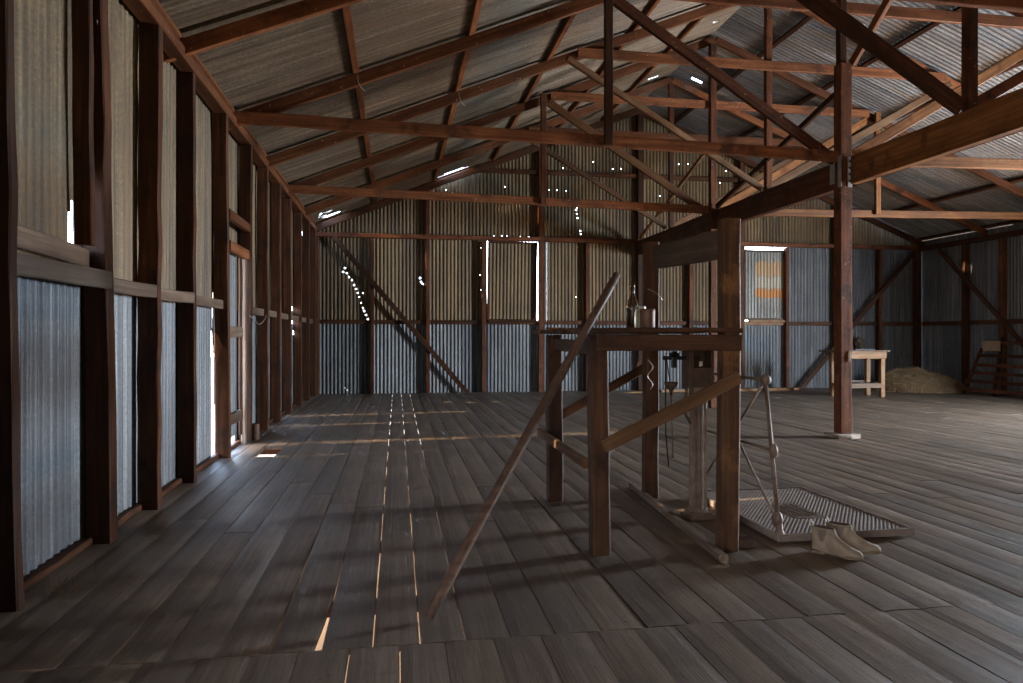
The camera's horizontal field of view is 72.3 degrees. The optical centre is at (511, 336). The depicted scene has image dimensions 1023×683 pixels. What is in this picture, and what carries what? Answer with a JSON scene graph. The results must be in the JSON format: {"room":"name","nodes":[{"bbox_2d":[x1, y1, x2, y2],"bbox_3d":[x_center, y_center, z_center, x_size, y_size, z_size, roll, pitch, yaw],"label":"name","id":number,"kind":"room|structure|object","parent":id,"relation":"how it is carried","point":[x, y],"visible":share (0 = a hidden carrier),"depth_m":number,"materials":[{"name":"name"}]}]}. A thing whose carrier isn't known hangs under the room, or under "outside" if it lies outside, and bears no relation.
{"room":"farm building","nodes":[
{"label":"farm building","id":0,"kind":"room"},
{"bbox_2d":[14,0,293,576],"bbox_3d":[-2.615,-0.502,5.323,0.029,3.375,17.750,0,0,-9],"label":"wall","id":1,"kind":"structure","parent":0,"point":[52,412],"depth_m":3.80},
{"bbox_2d":[17,224,88,266],"bbox_3d":[-2.260,-0.443,3.385,0.044,0.110,0.900,0,-2,-9],"label":"rail","id":2,"kind":"object","parent":1,"relation":"attached to","point":[30,240],"depth_m":3.41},
{"bbox_2d":[71,0,94,245],"bbox_3d":[-2.277,-1.288,3.722,0.097,1.595,0.058,0,1,-9],"label":"stud","id":3,"kind":"object","parent":2,"relation":"on","point":[81,10],"visible":0.96,"depth_m":3.70,"materials":[{"name":"brown wood"}]},
{"bbox_2d":[17,253,111,288],"bbox_3d":[-2.220,-0.320,3.416,0.046,0.106,1.014,0,0,-4],"label":"rail","id":4,"kind":"object","parent":1,"relation":"attached to","point":[29,266],"depth_m":3.42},
{"bbox_2d":[114,278,156,297],"bbox_3d":[-2.361,-0.304,4.282,0.044,0.090,0.770,0,0,-3],"label":"rail","id":5,"kind":"object","parent":1,"relation":"attached to","point":[126,287],"depth_m":4.36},
{"bbox_2d":[24,398,303,590],"bbox_3d":[-2.580,1.130,5.303,0.066,0.055,17.700,0,0,-9],"label":"rail","id":6,"kind":"object","parent":1,"relation":"attached to","point":[58,560],"visible":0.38,"depth_m":3.77,"materials":[{"name":"brown wood"}]},
{"bbox_2d":[136,288,194,302],"bbox_3d":[-2.494,-0.305,5.082,0.044,0.092,0.880,0,0,-3],"label":"rail","id":7,"kind":"object","parent":1,"relation":"attached to","point":[166,294],"depth_m":5.20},
{"bbox_2d":[177,295,222,308],"bbox_3d":[-2.674,-0.305,6.063,0.048,0.091,1.141,0,0,-7],"label":"rail","id":8,"kind":"object","parent":1,"relation":"attached to","point":[202,301],"depth_m":6.16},
{"bbox_2d":[229,208,249,444],"bbox_3d":[-2.813,-0.038,7.135,0.113,2.377,0.930,0,0,-9],"label":"door","id":9,"kind":"structure","parent":1,"relation":"in","point":[240,416],"depth_m":7.33,"materials":[{"name":"brown wood"}]},
{"bbox_2d":[158,0,741,222],"bbox_3d":[0.625,-3.574,5.929,7.118,2.872,18.100,0,0,-9],"label":"roof","id":10,"kind":"structure","parent":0,"point":[255,70],"depth_m":8.24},
{"bbox_2d":[151,0,315,224],"bbox_3d":[-2.524,-2.251,5.338,0.089,0.076,17.750,0,0,-9],"label":"purlin","id":11,"kind":"object","parent":10,"relation":"attached to","point":[156,3],"visible":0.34,"depth_m":6.17,"materials":[{"name":"brown wood"}]},
{"bbox_2d":[341,6,377,202],"bbox_3d":[-1.330,-2.736,5.533,0.092,0.077,17.750,0,0,-9],"label":"purlin","id":12,"kind":"object","parent":10,"relation":"attached to","point":[345,11],"visible":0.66,"depth_m":6.99,"materials":[{"name":"brown wood"}]},
{"bbox_2d":[433,0,482,181],"bbox_3d":[-0.156,-3.211,5.725,0.089,0.077,17.750,0,0,-9],"label":"purlin","id":13,"kind":"object","parent":10,"relation":"attached to","point":[477,5],"visible":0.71,"depth_m":8.34,"materials":[{"name":"brown wood"}]},
{"bbox_2d":[0,388,1022,682],"bbox_3d":[4.123,1.190,6.423,13.749,0.090,17.746,0,0,-9],"label":"floor","id":14,"kind":"structure","parent":0,"point":[205,586],"depth_m":3.54,"materials":[{"name":"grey wood"}]},
{"bbox_2d":[0,0,24,611],"bbox_3d":[-2.130,-0.468,2.900,0.141,3.237,0.068,0,2,-9],"label":"stud","id":15,"kind":"object","parent":14,"relation":"on","point":[12,597],"visible":1,"depth_m":2.90,"materials":[{"name":"brown wood"}]},
{"bbox_2d":[81,0,117,543],"bbox_3d":[-2.310,-0.468,3.904,0.139,3.236,0.108,-1,1,-9],"label":"stud","id":16,"kind":"object","parent":14,"relation":"on","point":[98,321],"visible":0.75,"depth_m":3.87,"materials":[{"name":"brown wood"}]},
{"bbox_2d":[137,23,162,510],"bbox_3d":[-2.421,-0.468,4.687,0.141,3.235,0.086,0,0,-9],"label":"stud","id":17,"kind":"object","parent":14,"relation":"on","point":[150,117],"visible":0.95,"depth_m":4.65,"materials":[{"name":"brown wood"}]},
{"bbox_2d":[176,72,196,482],"bbox_3d":[-2.567,-0.468,5.532,0.141,3.235,0.069,0,0,-9],"label":"stud","id":18,"kind":"object","parent":14,"relation":"on","point":[186,81],"visible":0.96,"depth_m":5.50,"materials":[{"name":"brown wood"}]},
{"bbox_2d":[212,113,230,457],"bbox_3d":[-2.740,-0.468,6.619,0.138,3.238,0.189,0,0,-9],"label":"stud","id":19,"kind":"object","parent":14,"relation":"on","point":[220,168],"visible":0.96,"depth_m":6.59,"materials":[{"name":"brown wood"}]},
{"bbox_2d":[122,0,317,231],"bbox_3d":[-2.537,-2.135,5.412,0.126,0.098,17.500,0,0,-9],"label":"wall plate","id":20,"kind":"object","parent":19,"relation":"on","point":[145,11],"visible":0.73,"depth_m":5.88,"materials":[{"name":"brown wood"}]},
{"bbox_2d":[163,0,1022,114],"bbox_3d":[4.162,-3.467,6.340,13.907,2.915,0.132,0,0,-9],"label":"roof truss","id":21,"kind":"object","parent":20,"relation":"on","point":[826,10],"visible":0.97,"depth_m":6.16,"materials":[{"name":"brown wood"}]},
{"bbox_2d":[281,36,1022,219],"bbox_3d":[3.332,-3.451,11.413,13.906,2.949,0.166,0,0,-9],"label":"roof truss","id":22,"kind":"object","parent":20,"relation":"on","point":[571,93],"visible":0.76,"depth_m":11.21,"materials":[{"name":"brown wood"}]},
{"bbox_2d":[556,0,660,127],"bbox_3d":[2.222,-4.176,6.114,0.090,0.076,17.750,0,0,-9],"label":"purlin","id":23,"kind":"object","parent":22,"relation":"on","point":[654,3],"visible":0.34,"depth_m":10.02,"materials":[{"name":"brown wood"}]},
{"bbox_2d":[600,4,709,120],"bbox_3d":[3.377,-4.642,6.303,0.090,0.076,17.750,0,0,-9],"label":"purlin","id":24,"kind":"object","parent":22,"relation":"on","point":[694,23],"visible":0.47,"depth_m":11.97,"materials":[{"name":"brown wood"}]},
{"bbox_2d":[674,0,835,123],"bbox_3d":[4.915,-4.644,6.554,0.090,0.075,17.750,0,0,-9],"label":"purlin","id":25,"kind":"object","parent":22,"relation":"on","point":[807,18],"visible":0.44,"depth_m":11.06,"materials":[{"name":"brown wood"}]},
{"bbox_2d":[900,0,1022,12],"bbox_3d":[4.450,-3.449,4.574,13.906,2.946,0.166,0,0,-9],"label":"roof truss","id":26,"kind":"object","parent":20,"relation":"on","point":[1002,5],"visible":1,"depth_m":4.30,"materials":[{"name":"brown wood"}]},
{"bbox_2d":[238,145,252,442],"bbox_3d":[-2.902,-0.468,7.641,0.139,3.235,0.085,0,0,-9],"label":"stud","id":27,"kind":"object","parent":14,"relation":"on","point":[245,151],"visible":0.67,"depth_m":7.61,"materials":[{"name":"brown wood"}]},
{"bbox_2d":[252,423,259,439],"bbox_3d":[-2.873,1.060,7.839,0.108,0.180,0.106,0,0,-9],"label":"can","id":28,"kind":"object","parent":14,"relation":"on","point":[255,426],"visible":0.78,"depth_m":7.80,"materials":[{"name":"metal"}]},
{"bbox_2d":[257,167,268,429],"bbox_3d":[-3.071,-0.468,8.648,0.138,3.235,0.068,0,0,-9],"label":"stud","id":29,"kind":"object","parent":14,"relation":"on","point":[262,173],"visible":0.95,"depth_m":8.62,"materials":[{"name":"brown wood"}]},
{"bbox_2d":[270,184,280,420],"bbox_3d":[-3.222,-0.468,9.572,0.137,3.235,0.085,0,0,-9],"label":"stud","id":30,"kind":"object","parent":14,"relation":"on","point":[275,189],"visible":0.97,"depth_m":9.54,"materials":[{"name":"brown wood"}]},
{"bbox_2d":[282,198,291,412],"bbox_3d":[-3.391,-0.468,10.572,0.139,3.235,0.084,0,0,-9],"label":"stud","id":31,"kind":"object","parent":14,"relation":"on","point":[286,202],"visible":0.95,"depth_m":10.54,"materials":[{"name":"brown wood"}]},
{"bbox_2d":[293,212,301,405],"bbox_3d":[-3.576,-0.468,11.718,0.139,3.235,0.071,0,0,-9],"label":"stud","id":32,"kind":"object","parent":14,"relation":"on","point":[297,295],"visible":0.95,"depth_m":11.69,"materials":[{"name":"brown wood"}]},
{"bbox_2d":[302,222,309,400],"bbox_3d":[-3.730,-0.468,12.695,0.138,3.235,0.085,0,0,-9],"label":"stud","id":33,"kind":"object","parent":14,"relation":"on","point":[305,225],"visible":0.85,"depth_m":12.66,"materials":[{"name":"brown wood"}]},
{"bbox_2d":[309,230,315,395],"bbox_3d":[-3.890,-0.468,13.681,0.137,3.235,0.083,0,0,-9],"label":"stud","id":34,"kind":"object","parent":14,"relation":"on","point":[312,366],"visible":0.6,"depth_m":13.65,"materials":[{"name":"brown wood"}]},
{"bbox_2d":[316,237,318,394],"bbox_3d":[-3.918,-0.420,13.981,0.144,3.140,0.124,0,0,-9],"label":"stud","id":35,"kind":"object","parent":14,"relation":"on","point":[317,238],"visible":0.45,"depth_m":13.93,"materials":[{"name":"brown wood"}]},
{"bbox_2d":[370,238,373,393],"bbox_3d":[-2.825,-0.420,14.190,0.076,3.140,0.127,0,0,-9],"label":"stud","id":36,"kind":"object","parent":14,"relation":"on","point":[371,239],"visible":0.98,"depth_m":14.13,"materials":[{"name":"red wood"}]},
{"bbox_2d":[425,184,429,392],"bbox_3d":[-1.720,-0.985,14.370,0.087,4.270,0.127,0,0,-9],"label":"stud","id":37,"kind":"object","parent":14,"relation":"on","point":[427,202],"visible":0.93,"depth_m":14.31,"materials":[{"name":"red wood"}]},
{"bbox_2d":[481,241,485,392],"bbox_3d":[-0.584,-0.420,14.556,0.089,3.140,0.126,0,0,-9],"label":"stud","id":38,"kind":"object","parent":14,"relation":"on","point":[483,255],"visible":1,"depth_m":14.50,"materials":[{"name":"brown wood"}]},
{"bbox_2d":[423,272,619,619],"bbox_3d":[0.109,0.401,3.255,1.275,1.486,0.048,0,0,-44],"label":"wooden pole","id":39,"kind":"object","parent":14,"relation":"on","point":[468,542],"visible":1,"depth_m":3.15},
{"bbox_2d":[538,150,543,391],"bbox_3d":[0.614,-1.457,14.753,0.106,5.213,0.126,0,0,-9],"label":"stud","id":40,"kind":"object","parent":14,"relation":"on","point":[540,208],"visible":0.73,"depth_m":14.69,"materials":[{"name":"red wood"}]},
{"bbox_2d":[584,243,589,390],"bbox_3d":[1.611,-0.420,14.916,0.087,3.140,0.126,0,0,-9],"label":"stud","id":41,"kind":"object","parent":14,"relation":"on","point":[586,245],"visible":0.61,"depth_m":14.86,"materials":[{"name":"red wood"}]},
{"bbox_2d":[532,218,742,562],"bbox_3d":[0.701,0.235,4.401,0.906,1.831,1.783,0,0,-9],"label":"wooden frame","id":42,"kind":"object","parent":14,"relation":"on","point":[722,245],"visible":0.97,"depth_m":3.74,"materials":[{"name":"wood"}]},
{"bbox_2d":[627,285,637,327],"bbox_3d":[0.775,-0.192,4.484,0.074,0.276,0.074,0,0,-9],"label":"bottle","id":43,"kind":"object","parent":42,"relation":"on","point":[632,301],"visible":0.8,"depth_m":4.46,"materials":[{"name":"brown glass"}]},
{"bbox_2d":[635,306,645,327],"bbox_3d":[0.799,-0.122,4.336,0.072,0.137,0.072,0,0,-9],"label":"glass jar","id":44,"kind":"object","parent":42,"relation":"on","point":[637,308],"visible":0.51,"depth_m":4.31,"materials":[{"name":"beige"}]},
{"bbox_2d":[640,309,654,327],"bbox_3d":[0.817,-0.112,4.207,0.092,0.115,0.091,0,0,-32],"label":"tin can","id":45,"kind":"object","parent":42,"relation":"on","point":[647,316],"visible":0.84,"depth_m":4.17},
{"bbox_2d":[636,114,643,390],"bbox_3d":[2.772,-1.877,15.106,0.128,6.054,0.127,0,0,-9],"label":"stud","id":46,"kind":"object","parent":14,"relation":"on","point":[639,118],"visible":0.57,"depth_m":15.05,"materials":[{"name":"brown wood"}]},
{"bbox_2d":[637,214,707,254],"bbox_3d":[3.047,-1.910,13.251,0.107,0.308,3.630,0,0,-9],"label":"girder","id":47,"kind":"object","parent":46,"relation":"attached to","point":[698,225],"visible":0.53,"depth_m":12.75,"materials":[{"name":"brown wood"}]},
{"bbox_2d":[303,77,987,235],"bbox_3d":[3.029,-3.478,13.263,13.907,2.891,0.123,0,0,-9],"label":"roof truss","id":48,"kind":"object","parent":47,"relation":"on","point":[676,82],"visible":0.66,"depth_m":13.19,"materials":[{"name":"brown wood"}]},
{"bbox_2d":[639,154,704,238],"bbox_3d":[3.002,-2.627,13.183,0.056,1.118,3.371,0,0,-9],"label":"brace","id":49,"kind":"object","parent":47,"relation":"on","point":[701,156],"visible":0.68,"depth_m":12.71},
{"bbox_2d":[687,264,692,388],"bbox_3d":[3.901,-0.420,15.290,0.087,3.140,0.126,0,0,-9],"label":"stud","id":50,"kind":"object","parent":14,"relation":"on","point":[689,266],"visible":0.47,"depth_m":15.23,"materials":[{"name":"red wood"}]},
{"bbox_2d":[708,43,716,407],"bbox_3d":[3.266,-1.800,11.376,0.107,5.900,0.108,0,0,-9],"label":"timber post","id":51,"kind":"object","parent":14,"relation":"on","point":[712,48],"visible":0.67,"depth_m":11.33,"materials":[{"name":"red wood"}]},
{"bbox_2d":[659,387,798,391],"bbox_3d":[4.625,1.120,14.841,3.100,0.064,0.164,0,0,-9],"label":"plank","id":52,"kind":"object","parent":14,"relation":"on","point":[780,388],"visible":0.5,"depth_m":14.87,"materials":[{"name":"brown wood"}]},
{"bbox_2d":[738,161,743,387],"bbox_3d":[5.072,-1.412,15.482,0.097,5.124,0.127,0,0,-9],"label":"stud","id":53,"kind":"object","parent":14,"relation":"on","point":[740,164],"visible":0.42,"depth_m":15.42,"materials":[{"name":"brown wood"}]},
{"bbox_2d":[783,248,789,386],"bbox_3d":[6.149,-0.420,15.658,0.088,3.140,0.128,0,0,-9],"label":"stud","id":54,"kind":"object","parent":14,"relation":"on","point":[786,367],"visible":0.93,"depth_m":15.60,"materials":[{"name":"red wood"}]},
{"bbox_2d":[662,351,914,541],"bbox_3d":[1.595,0.568,4.486,1.283,1.165,1.140,0,0,-9],"label":"scale","id":55,"kind":"object","parent":14,"relation":"on","point":[782,514],"visible":0.91,"depth_m":4.42,"materials":[{"name":"metal"}]},
{"bbox_2d":[831,205,833,347],"bbox_3d":[7.314,-0.958,15.849,0.087,4.215,0.126,0,0,-9],"label":"stud","id":56,"kind":"object","parent":14,"relation":"on","point":[832,226],"visible":0.24,"depth_m":15.86,"materials":[{"name":"brown wood"}]},
{"bbox_2d":[809,520,863,559],"bbox_3d":[1.702,1.067,3.668,0.087,0.166,0.281,0,0,-41],"label":"boot","id":57,"kind":"object","parent":14,"relation":"on","point":[825,539],"visible":1,"depth_m":3.67,"materials":[{"name":"leather"}]},
{"bbox_2d":[824,431,860,438],"bbox_3d":[3.801,1.125,8.045,0.292,0.051,0.312,0,0,-9],"label":"pad","id":58,"kind":"object","parent":14,"relation":"on","point":[833,434],"visible":0.86,"depth_m":7.93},
{"bbox_2d":[830,0,851,433],"bbox_3d":[3.803,-1.875,8.065,0.158,5.950,0.210,0,0,-9],"label":"timber post","id":59,"kind":"object","parent":58,"relation":"on","point":[840,171],"visible":0.95,"depth_m":7.99,"materials":[{"name":"red wood"}]},
{"bbox_2d":[228,0,1022,169],"bbox_3d":[3.880,-3.451,8.057,13.908,2.945,0.166,0,0,-9],"label":"roof truss","id":60,"kind":"object","parent":59,"relation":"on","point":[268,113],"visible":0.82,"depth_m":7.61,"materials":[{"name":"brown wood"}]},
{"bbox_2d":[491,14,575,160],"bbox_3d":[1.038,-3.695,5.920,0.089,0.077,17.750,0,0,-9],"label":"purlin","id":61,"kind":"object","parent":60,"relation":"on","point":[569,19],"visible":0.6,"depth_m":9.27,"materials":[{"name":"brown wood"}]},
{"bbox_2d":[715,92,833,208],"bbox_3d":[3.569,-2.487,9.714,0.056,0.841,3.197,0,0,-9],"label":"brace","id":62,"kind":"object","parent":59,"relation":"attached to","point":[830,99],"visible":0.76,"depth_m":9.30,"materials":[{"name":"brown wood"}]},
{"bbox_2d":[716,165,833,229],"bbox_3d":[3.622,-1.900,9.735,0.107,0.327,3.215,0,0,-9],"label":"girder","id":63,"kind":"object","parent":59,"relation":"attached to","point":[815,184],"visible":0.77,"depth_m":9.40,"materials":[{"name":"red wood"}]},
{"bbox_2d":[256,4,979,190],"bbox_3d":[3.597,-3.479,9.790,13.907,2.889,0.122,0,0,-9],"label":"roof truss","id":64,"kind":"object","parent":63,"relation":"on","point":[596,51],"visible":0.7,"depth_m":9.55,"materials":[{"name":"brown wood"}]},
{"bbox_2d":[849,0,892,65],"bbox_3d":[4.030,-3.874,6.890,0.056,1.629,2.161,0,0,-9],"label":"brace","id":65,"kind":"object","parent":59,"relation":"attached to","point":[883,8],"visible":0.8,"depth_m":7.52,"materials":[{"name":"brown wood"}]},
{"bbox_2d":[850,88,1022,183],"bbox_3d":[4.752,-1.900,2.824,0.108,0.328,10.440,0,0,-9],"label":"girder","id":66,"kind":"object","parent":59,"relation":"attached to","point":[1001,116],"visible":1,"depth_m":6.61,"materials":[{"name":"orange wood"}]},
{"bbox_2d":[825,517,881,554],"bbox_3d":[1.827,1.067,3.748,0.281,0.166,0.087,0,0,38],"label":"boot","id":67,"kind":"object","parent":14,"relation":"on","point":[845,531],"visible":0.68,"depth_m":3.73,"materials":[{"name":"leather"}]},
{"bbox_2d":[818,350,890,396],"bbox_3d":[6.620,0.701,13.536,1.119,0.897,0.595,0,0,-9],"label":"workbench","id":68,"kind":"object","parent":14,"relation":"on","point":[867,355],"visible":0.66,"depth_m":13.39,"materials":[{"name":"brown wood"}]},
{"bbox_2d":[876,250,882,382],"bbox_3d":[8.421,-0.420,16.030,0.086,3.140,0.125,0,0,-9],"label":"stud","id":69,"kind":"object","parent":14,"relation":"on","point":[879,343],"visible":0.78,"depth_m":15.99,"materials":[{"name":"red wood"}]},
{"bbox_2d":[912,250,921,368],"bbox_3d":[9.356,-0.420,16.152,0.144,3.140,0.124,0,0,-9],"label":"stud","id":70,"kind":"object","parent":14,"relation":"on","point":[916,280],"visible":0.83,"depth_m":16.10,"materials":[{"name":"brown wood"}]},
{"bbox_2d":[872,364,973,392],"bbox_3d":[8.786,0.873,15.115,2.081,0.575,1.682,0,0,-9],"label":"heap","id":71,"kind":"object","parent":14,"relation":"on","point":[915,380],"visible":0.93,"depth_m":14.62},
{"bbox_2d":[961,244,969,386],"bbox_3d":[9.621,-0.410,14.835,0.127,3.120,0.106,0,0,-9],"label":"stud","id":72,"kind":"object","parent":14,"relation":"on","point":[965,248],"visible":0.91,"depth_m":14.79,"materials":[{"name":"brown wood"}]},
{"bbox_2d":[918,229,1022,251],"bbox_3d":[10.831,-2.020,7.446,0.125,0.105,17.600,0,0,-9],"label":"wall plate","id":73,"kind":"object","parent":72,"relation":"on","point":[1014,233],"visible":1,"depth_m":14.57,"materials":[{"name":"brown wood"}]},
{"bbox_2d":[937,248,1022,347],"bbox_3d":[9.683,-0.445,13.964,0.039,3.024,3.081,0,0,-9],"label":"brace","id":74,"kind":"object","parent":72,"relation":"attached to","point":[940,251],"visible":1,"depth_m":14.31,"materials":[{"name":"brown wood"}]},
{"bbox_2d":[961,336,1022,396],"bbox_3d":[9.543,0.575,13.353,0.394,1.171,2.021,0,0,-9],"label":"rack","id":75,"kind":"object","parent":14,"relation":"on","point":[998,365],"visible":0.99,"depth_m":13.62,"materials":[{"name":"brown wood"}]},
{"bbox_2d":[983,341,1000,350],"bbox_3d":[9.466,0.178,13.807,0.022,0.203,0.400,0,-1,-9],"label":"board offcut","id":76,"kind":"object","parent":75,"relation":"attached to","point":[987,345],"visible":1,"depth_m":13.79,"materials":[{"name":"brown wood"}]},
{"bbox_2d":[998,238,1006,394],"bbox_3d":[9.771,-0.410,13.925,0.126,3.120,0.104,0,0,-9],"label":"stud","id":77,"kind":"object","parent":14,"relation":"on","point":[1002,242],"visible":0.87,"depth_m":13.88,"materials":[{"name":"brown wood"}]},
{"bbox_2d":[316,108,916,394],"bbox_3d":[2.714,-1.901,15.189,13.700,6.173,0.030,0,0,-9],"label":"wall","id":78,"kind":"structure","parent":0,"point":[455,265],"depth_m":14.91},
{"bbox_2d":[319,320,369,323],"bbox_3d":[-3.435,-0.306,14.131,1.142,0.090,0.051,0,0,-9],"label":"rail","id":79,"kind":"object","parent":78,"relation":"attached to","point":[320,321],"depth_m":14.12,"materials":[{"name":"brown wood"}]},
{"bbox_2d":[374,320,425,323],"bbox_3d":[-2.278,-0.305,14.320,1.044,0.088,0.049,0,0,-9],"label":"rail","id":80,"kind":"object","parent":78,"relation":"attached to","point":[375,321],"depth_m":14.29,"materials":[{"name":"brown wood"}]},
{"bbox_2d":[430,320,480,324],"bbox_3d":[-1.154,-0.305,14.503,1.073,0.091,0.050,0,0,-9],"label":"rail","id":81,"kind":"object","parent":78,"relation":"attached to","point":[478,322],"depth_m":14.48,"materials":[{"name":"brown wood"}]},
{"bbox_2d":[316,232,638,243],"bbox_3d":[-0.550,-2.051,14.203,6.666,0.098,0.746,0,0,-9],"label":"wall plate","id":82,"kind":"object","parent":78,"relation":"on","point":[538,239],"depth_m":14.46,"materials":[{"name":"red wood"}]},
{"bbox_2d":[331,235,469,392],"bbox_3d":[-2.209,-0.401,14.199,2.825,3.297,0.040,0,0,-9],"label":"brace","id":83,"kind":"object","parent":82,"relation":"attached to","point":[336,240],"visible":0.96,"depth_m":14.17,"materials":[{"name":"brown wood"}]},
{"bbox_2d":[315,108,923,246],"bbox_3d":[2.738,-3.476,15.039,13.908,2.895,0.056,0,0,-9],"label":"roof truss","id":84,"kind":"object","parent":82,"relation":"on","point":[631,113],"visible":0.61,"depth_m":14.56,"materials":[{"name":"brown wood"}]},
{"bbox_2d":[480,168,537,174],"bbox_3d":[-0.051,-3.469,14.664,1.233,0.093,0.053,0,0,-9],"label":"rail","id":85,"kind":"object","parent":78,"relation":"attached to","point":[491,170],"visible":1,"depth_m":14.65,"materials":[{"name":"brown wood"}]},
{"bbox_2d":[486,320,537,324],"bbox_3d":[0.009,-0.305,14.693,1.125,0.090,0.050,0,0,-9],"label":"girt","id":86,"kind":"object","parent":78,"relation":"attached to","point":[487,321],"depth_m":14.67,"materials":[{"name":"brown wood"}]},
{"bbox_2d":[487,241,537,322],"bbox_3d":[0.021,-1.156,14.680,1.075,1.707,0.114,0,0,-9],"label":"window","id":87,"kind":"structure","parent":78,"relation":"in","point":[511,266],"depth_m":14.72,"materials":[{"name":"beige metal"}]},
{"bbox_2d":[543,320,584,324],"bbox_3d":[1.105,-0.304,14.873,0.938,0.090,0.050,0,0,-9],"label":"girt","id":88,"kind":"object","parent":78,"relation":"attached to","point":[544,321],"depth_m":14.86,"materials":[{"name":"brown wood"}]},
{"bbox_2d":[547,170,636,178],"bbox_3d":[1.689,-3.470,14.948,2.093,0.094,0.054,0,0,-9],"label":"girt","id":89,"kind":"object","parent":78,"relation":"attached to","point":[559,173],"visible":0.77,"depth_m":14.94,"materials":[{"name":"brown wood"}]},
{"bbox_2d":[594,321,626,324],"bbox_3d":[2.187,-0.305,15.051,1.095,0.088,0.052,0,0,-9],"label":"girt","id":90,"kind":"object","parent":78,"relation":"attached to","point":[596,322],"depth_m":15.02,"materials":[{"name":"brown wood"}]},
{"bbox_2d":[659,321,687,324],"bbox_3d":[3.329,-0.305,15.236,1.057,0.092,0.050,0,0,-9],"label":"girt","id":91,"kind":"object","parent":78,"relation":"attached to","point":[660,322],"depth_m":15.25,"materials":[{"name":"brown wood"}]},
{"bbox_2d":[643,174,738,181],"bbox_3d":[3.918,-3.469,15.313,2.225,0.093,0.053,0,0,-9],"label":"girt","id":92,"kind":"object","parent":78,"relation":"attached to","point":[691,178],"visible":0.7,"depth_m":15.32,"materials":[{"name":"brown wood"}]},
{"bbox_2d":[744,321,783,324],"bbox_3d":[5.604,-0.304,15.609,1.018,0.090,0.049,0,0,-9],"label":"girt","id":93,"kind":"object","parent":78,"relation":"attached to","point":[745,322],"depth_m":15.59,"materials":[{"name":"brown wood"}]},
{"bbox_2d":[744,250,784,322],"bbox_3d":[5.690,-1.133,15.608,1.072,1.620,0.114,0,0,-9],"label":"window","id":94,"kind":"structure","parent":78,"relation":"in","point":[763,269],"depth_m":15.64,"materials":[{"name":"grey metal"}]},
{"bbox_2d":[740,242,833,247],"bbox_3d":[6.023,-2.051,15.276,2.455,0.098,0.710,0,0,-9],"label":"girt","id":95,"kind":"object","parent":78,"relation":"on","point":[746,244],"depth_m":15.58,"materials":[{"name":"red wood"}]},
{"bbox_2d":[789,322,831,324],"bbox_3d":[6.724,-0.304,15.792,1.093,0.090,0.051,0,0,-9],"label":"girt","id":96,"kind":"object","parent":78,"relation":"attached to","point":[790,323],"depth_m":15.77,"materials":[{"name":"brown wood"}]},
{"bbox_2d":[852,244,919,249],"bbox_3d":[8.322,-2.051,15.671,2.024,0.098,0.720,0,0,-9],"label":"wall plate","id":97,"kind":"object","parent":78,"relation":"on","point":[872,247],"depth_m":15.99,"materials":[{"name":"red wood"}]},
{"bbox_2d":[799,250,916,388],"bbox_3d":[7.840,-0.384,15.843,2.967,3.248,0.041,0,0,-9],"label":"brace","id":98,"kind":"object","parent":97,"relation":"attached to","point":[881,291],"visible":0.82,"depth_m":15.87,"materials":[{"name":"brown wood"}]},
{"bbox_2d":[882,322,912,325],"bbox_3d":[8.948,-0.303,16.155,1.002,0.087,0.048,0,0,-9],"label":"girt","id":99,"kind":"object","parent":78,"relation":"attached to","point":[883,323],"depth_m":16.12,"materials":[{"name":"brown wood"}]},
{"bbox_2d":[644,0,1022,240],"bbox_3d":[7.644,-3.574,7.077,7.119,2.872,18.100,0,0,-9],"label":"roof","id":100,"kind":"structure","parent":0,"point":[939,48],"depth_m":11.77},
{"bbox_2d":[729,6,961,143],"bbox_3d":[6.071,-4.175,6.744,0.091,0.076,17.750,0,0,-9],"label":"purlin","id":101,"kind":"object","parent":100,"relation":"attached to","point":[931,25],"visible":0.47,"depth_m":10.48,"materials":[{"name":"brown wood"}]},
{"bbox_2d":[828,59,1022,148],"bbox_3d":[7.255,-3.695,6.937,0.090,0.075,17.750,0,0,-9],"label":"purlin","id":102,"kind":"object","parent":100,"relation":"attached to","point":[1020,62],"visible":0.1,"depth_m":11.00,"materials":[{"name":"brown wood"}]},
{"bbox_2d":[894,177,1022,210],"bbox_3d":[9.623,-2.735,7.324,0.091,0.077,17.750,0,0,-9],"label":"purlin","id":103,"kind":"object","parent":100,"relation":"attached to","point":[1019,179],"visible":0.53,"depth_m":13.38,"materials":[{"name":"brown wood"}]},
{"bbox_2d":[917,220,1022,240],"bbox_3d":[10.818,-2.252,7.520,0.090,0.076,17.750,0,0,-9],"label":"purlin","id":104,"kind":"object","parent":100,"relation":"attached to","point":[1010,221],"visible":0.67,"depth_m":14.81,"materials":[{"name":"brown wood"}]},
{"bbox_2d":[854,332,865,348],"bbox_3d":[7.926,0.087,15.911,0.280,0.387,0.141,0,0,-9],"label":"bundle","id":105,"kind":"object","parent":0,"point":[859,342],"visible":0.99,"depth_m":15.88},
{"bbox_2d":[921,222,1022,396],"bbox_3d":[10.909,-0.532,7.535,0.029,3.435,17.750,0,0,-9],"label":"wall","id":106,"kind":"structure","parent":0,"point":[941,289],"depth_m":14.79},
{"bbox_2d":[921,319,1022,325],"bbox_3d":[10.058,-0.305,12.411,0.055,0.095,7.550,0,0,-9],"label":"girt","id":107,"kind":"object","parent":106,"relation":"attached to","point":[1009,321],"depth_m":14.65,"materials":[{"name":"brown wood"}]},
{"label":"outside","id":108,"kind":"structure","parent":0,"visible":0},
{"bbox_2d":[211,356,464,682],"bbox_3d":[3.320,2.100,10.676,130.000,0.001,140.000,0,0,-9],"label":"ground","id":109,"kind":"structure","parent":108,"point":[319,646],"depth_m":8.26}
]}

